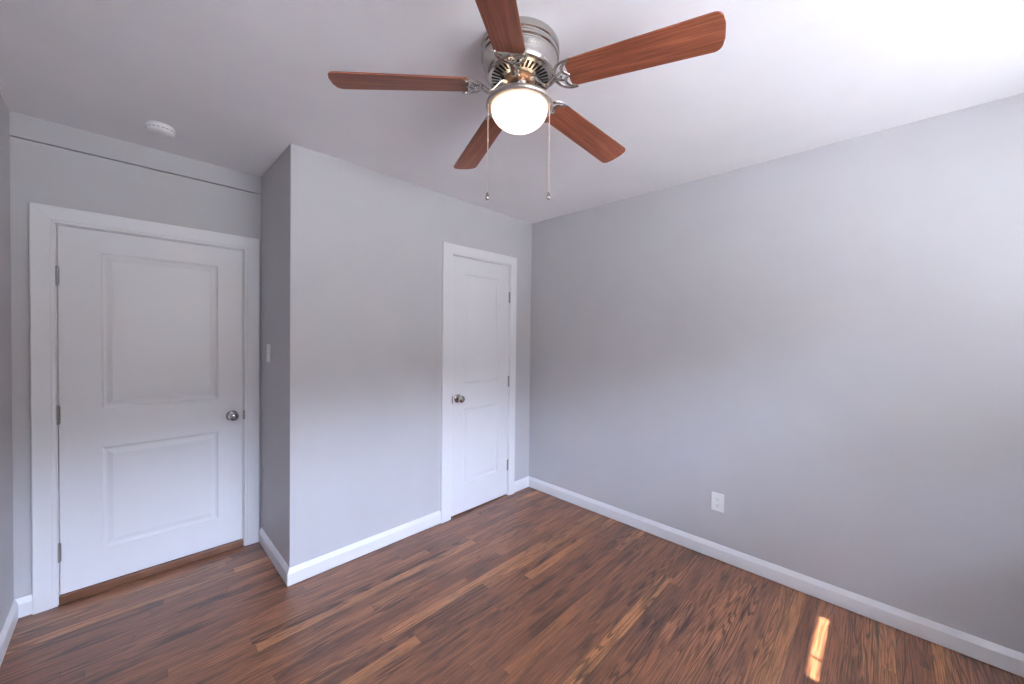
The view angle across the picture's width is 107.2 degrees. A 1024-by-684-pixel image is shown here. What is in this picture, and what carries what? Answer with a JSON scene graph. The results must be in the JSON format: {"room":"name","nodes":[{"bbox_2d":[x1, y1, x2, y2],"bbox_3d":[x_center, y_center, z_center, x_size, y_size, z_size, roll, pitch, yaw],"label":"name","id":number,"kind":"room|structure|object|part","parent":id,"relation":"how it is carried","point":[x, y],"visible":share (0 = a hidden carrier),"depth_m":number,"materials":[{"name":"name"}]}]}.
{"room":"empty bedroom","nodes":[
{"label":"empty bedroom","id":0,"kind":"room"},
{"bbox_2d":[0,95,13,630],"bbox_3d":[-1.058,0.162,0.394,3.900,2.440,0.150,2,1,44],"label":"wall","id":1,"kind":"structure","parent":0,"point":[6,463],"depth_m":1.72,"materials":[{"name":"paint"}]},
{"bbox_2d":[0,600,18,666],"bbox_3d":[-1.014,1.331,0.472,3.900,0.092,0.016,2,1,44],"label":"baseboard","id":2,"kind":"structure","parent":1,"relation":"attached to","point":[9,625],"depth_m":1.69,"materials":[{"name":"paint"}]},
{"bbox_2d":[9,135,260,598],"bbox_3d":[-2.097,0.121,2.227,0.150,2.440,1.317,2,1,44],"label":"wall","id":3,"kind":"structure","parent":0,"point":[41,173],"depth_m":1.91,"materials":[{"name":"paint"}]},
{"bbox_2d":[14,594,31,617],"bbox_3d":[-2.388,1.293,1.845,0.016,0.092,0.057,2,1,44],"label":"baseboard","id":4,"kind":"structure","parent":3,"relation":"attached to","point":[24,603],"depth_m":1.84,"materials":[{"name":"paint"}]},
{"bbox_2d":[9,111,260,193],"bbox_3d":[-2.029,-1.041,2.155,0.004,0.113,1.017,2,1,44],"label":"ceiling beam","id":5,"kind":"structure","parent":3,"relation":"attached to","point":[20,125],"depth_m":2.06,"materials":[{"name":"paint"}]},
{"bbox_2d":[29,202,258,614],"bbox_3d":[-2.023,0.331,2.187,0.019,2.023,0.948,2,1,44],"label":"trim","id":6,"kind":"structure","parent":3,"relation":"attached to","point":[43,218],"depth_m":1.89,"materials":[{"name":"paint"}]},
{"bbox_2d":[55,225,244,594],"bbox_3d":[-2.021,0.352,2.185,0.110,1.884,0.796,2,1,44],"label":"door","id":7,"kind":"structure","parent":3,"relation":"in","point":[151,414],"depth_m":2.14,"materials":[{"name":"paint"}]},
{"bbox_3d":[-1.779,0.473,2.409,0.068,0.066,0.066,2,1,44],"label":"knob","id":8,"kind":"part","parent":7,"relation":"part of","materials":[{"name":"silver metal"}]},
{"bbox_2d":[59,538,242,604],"bbox_3d":[-2.092,1.318,2.258,0.160,0.044,0.779,2,1,44],"label":"trim","id":9,"kind":"structure","parent":3,"relation":"attached to","point":[105,585],"depth_m":2.15,"materials":[{"name":"brown wood"}]},
{"bbox_2d":[261,152,282,555],"bbox_3d":[-1.457,0.125,2.417,0.500,2.440,0.150,2,1,44],"label":"wall","id":10,"kind":"structure","parent":0,"point":[272,179],"depth_m":2.34,"materials":[{"name":"paint"}]},
{"bbox_2d":[266,344,270,361],"bbox_3d":[-1.539,0.070,2.381,0.072,0.114,0.016,2,1,44],"label":"light switch","id":11,"kind":"object","parent":10,"relation":"attached to","point":[268,351],"visible":1,"depth_m":2.37,"materials":[{"name":"white plastic"}]},
{"bbox_2d":[259,527,288,584],"bbox_3d":[-1.462,1.297,2.311,0.646,0.092,0.016,2,1,44],"label":"baseboard","id":12,"kind":"structure","parent":10,"relation":"attached to","point":[281,566],"depth_m":2.28,"materials":[{"name":"paint"}]},
{"bbox_2d":[282,143,531,567],"bbox_3d":[-0.581,0.128,2.847,0.150,2.440,1.991,2,1,44],"label":"wall","id":13,"kind":"structure","parent":0,"point":[362,269],"depth_m":2.38,"materials":[{"name":"paint"}]},
{"bbox_2d":[287,510,440,586],"bbox_3d":[-0.887,1.301,2.448,0.016,0.092,1.014,2,1,44],"label":"baseboard","id":14,"kind":"structure","parent":13,"relation":"attached to","point":[310,568],"depth_m":2.36,"materials":[{"name":"paint"}]},
{"bbox_2d":[440,241,516,523],"bbox_3d":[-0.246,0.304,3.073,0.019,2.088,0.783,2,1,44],"label":"trim","id":15,"kind":"structure","parent":13,"relation":"attached to","point":[448,249],"depth_m":2.84,"materials":[{"name":"paint"}]},
{"bbox_2d":[451,494,506,517],"bbox_3d":[-0.312,1.343,3.159,0.144,0.008,0.614,2,1,44],"label":"trim","id":16,"kind":"structure","parent":13,"relation":"attached to","point":[505,494],"depth_m":3.09,"materials":[{"name":"brown wood"}]},
{"bbox_2d":[451,256,510,515],"bbox_3d":[-0.236,0.341,3.079,0.110,1.992,0.631,2,1,44],"label":"door","id":17,"kind":"structure","parent":13,"relation":"in","point":[481,294],"depth_m":3.07,"materials":[{"name":"paint"}]},
{"bbox_3d":[-0.396,0.436,2.891,0.068,0.066,0.066,2,1,44],"label":"knob","id":18,"kind":"part","parent":17,"relation":"part of","materials":[{"name":"silver metal"}]},
{"bbox_2d":[514,476,528,492],"bbox_3d":[0.088,1.297,3.445,0.016,0.092,0.209,2,1,44],"label":"baseboard","id":19,"kind":"structure","parent":13,"relation":"attached to","point":[523,483],"depth_m":3.43,"materials":[{"name":"paint"}]},
{"bbox_2d":[0,0,1023,222],"bbox_3d":[0.061,-1.113,1.502,4.200,0.100,3.308,2,1,44],"label":"ceiling","id":20,"kind":"structure","parent":0,"point":[237,82],"depth_m":1.54,"materials":[{"name":"paint"}]},
{"bbox_2d":[145,121,175,138],"bbox_3d":[-1.778,-1.069,1.912,0.115,0.044,0.115,2,1,44],"label":"smoke detector","id":21,"kind":"object","parent":20,"relation":"attached to","point":[156,128],"visible":1,"depth_m":1.89,"materials":[{"name":"white plastic"}]},
{"bbox_2d":[328,0,725,199],"bbox_3d":[0.062,-0.783,1.393,1.249,0.556,1.208,2,1,44],"label":"ceiling fan","id":22,"kind":"object","parent":20,"relation":"hanging from","point":[520,54],"visible":1,"depth_m":1.27,"materials":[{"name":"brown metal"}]},
{"bbox_3d":[-0.385,-0.901,1.311,0.466,0.006,0.124,-3,13,-7],"label":"blade","id":23,"kind":"part","parent":22,"relation":"part of","materials":[{"name":"brown wood"}]},
{"bbox_3d":[-0.150,-0.905,1.740,0.124,0.006,0.466,-13,3,-25],"label":"blade","id":24,"kind":"part","parent":22,"relation":"part of","materials":[{"name":"brown wood"}]},
{"bbox_3d":[-0.086,-0.691,1.342,0.006,0.322,0.006,2,1,44],"label":"pull chain","id":25,"kind":"part","parent":22,"relation":"part of","materials":[{"name":"silver metal"}]},
{"bbox_3d":[-0.050,-0.891,0.955,0.124,0.006,0.466,13,7,10],"label":"blade","id":26,"kind":"part","parent":22,"relation":"part of","materials":[{"name":"brown wood"}]},
{"bbox_3d":[0.027,-0.810,1.365,0.202,0.085,0.202,2,1,44],"label":"lamp shade","id":27,"kind":"part","parent":22,"relation":"part of","materials":[{"name":"white glass"}]},
{"bbox_2d":[489,57,550,89],"bbox_3d":[0.028,-0.946,1.363,0.225,0.010,0.225,2,1,44],"label":"vent grille","id":28,"kind":"object","parent":22,"relation":"attached to","point":[532,68],"depth_m":1.32,"materials":[{"name":"silver metal"}]},
{"bbox_3d":[0.131,-0.688,1.333,0.006,0.322,0.006,2,1,44],"label":"pull chain","id":29,"kind":"part","parent":22,"relation":"part of","materials":[{"name":"silver metal"}]},
{"bbox_3d":[0.331,-0.898,1.650,0.466,0.006,0.124,5,-14,-43],"label":"blade","id":30,"kind":"part","parent":22,"relation":"part of","materials":[{"name":"brown wood"}]},
{"bbox_3d":[0.393,-0.889,1.164,0.466,0.006,0.124,5,-9,29],"label":"blade","id":31,"kind":"part","parent":22,"relation":"part of","materials":[{"name":"brown wood"}]},
{"bbox_2d":[0,487,1023,683],"bbox_3d":[0.031,1.427,1.542,4.200,0.100,3.308,2,1,44],"label":"floor","id":32,"kind":"structure","parent":0,"point":[529,585],"depth_m":1.84,"materials":[{"name":"brown wood"}]},
{"bbox_2d":[529,93,1023,653],"bbox_3d":[1.329,0.157,2.475,3.400,2.440,0.150,2,1,44],"label":"wall","id":33,"kind":"structure","parent":0,"point":[826,342],"depth_m":2.03,"materials":[{"name":"paint"}]},
{"bbox_2d":[711,492,723,512],"bbox_3d":[1.303,1.015,2.394,0.073,0.116,0.008,2,1,44],"label":"wall outlet","id":34,"kind":"object","parent":33,"relation":"attached to","point":[717,500],"visible":1,"depth_m":2.39,"materials":[{"name":"white plastic"}]},
{"bbox_2d":[529,476,1023,677],"bbox_3d":[1.311,1.328,2.383,3.250,0.092,0.016,2,1,44],"label":"baseboard","id":35,"kind":"structure","parent":33,"relation":"attached to","point":[1012,661],"depth_m":2.03,"materials":[{"name":"paint"}]}
]}

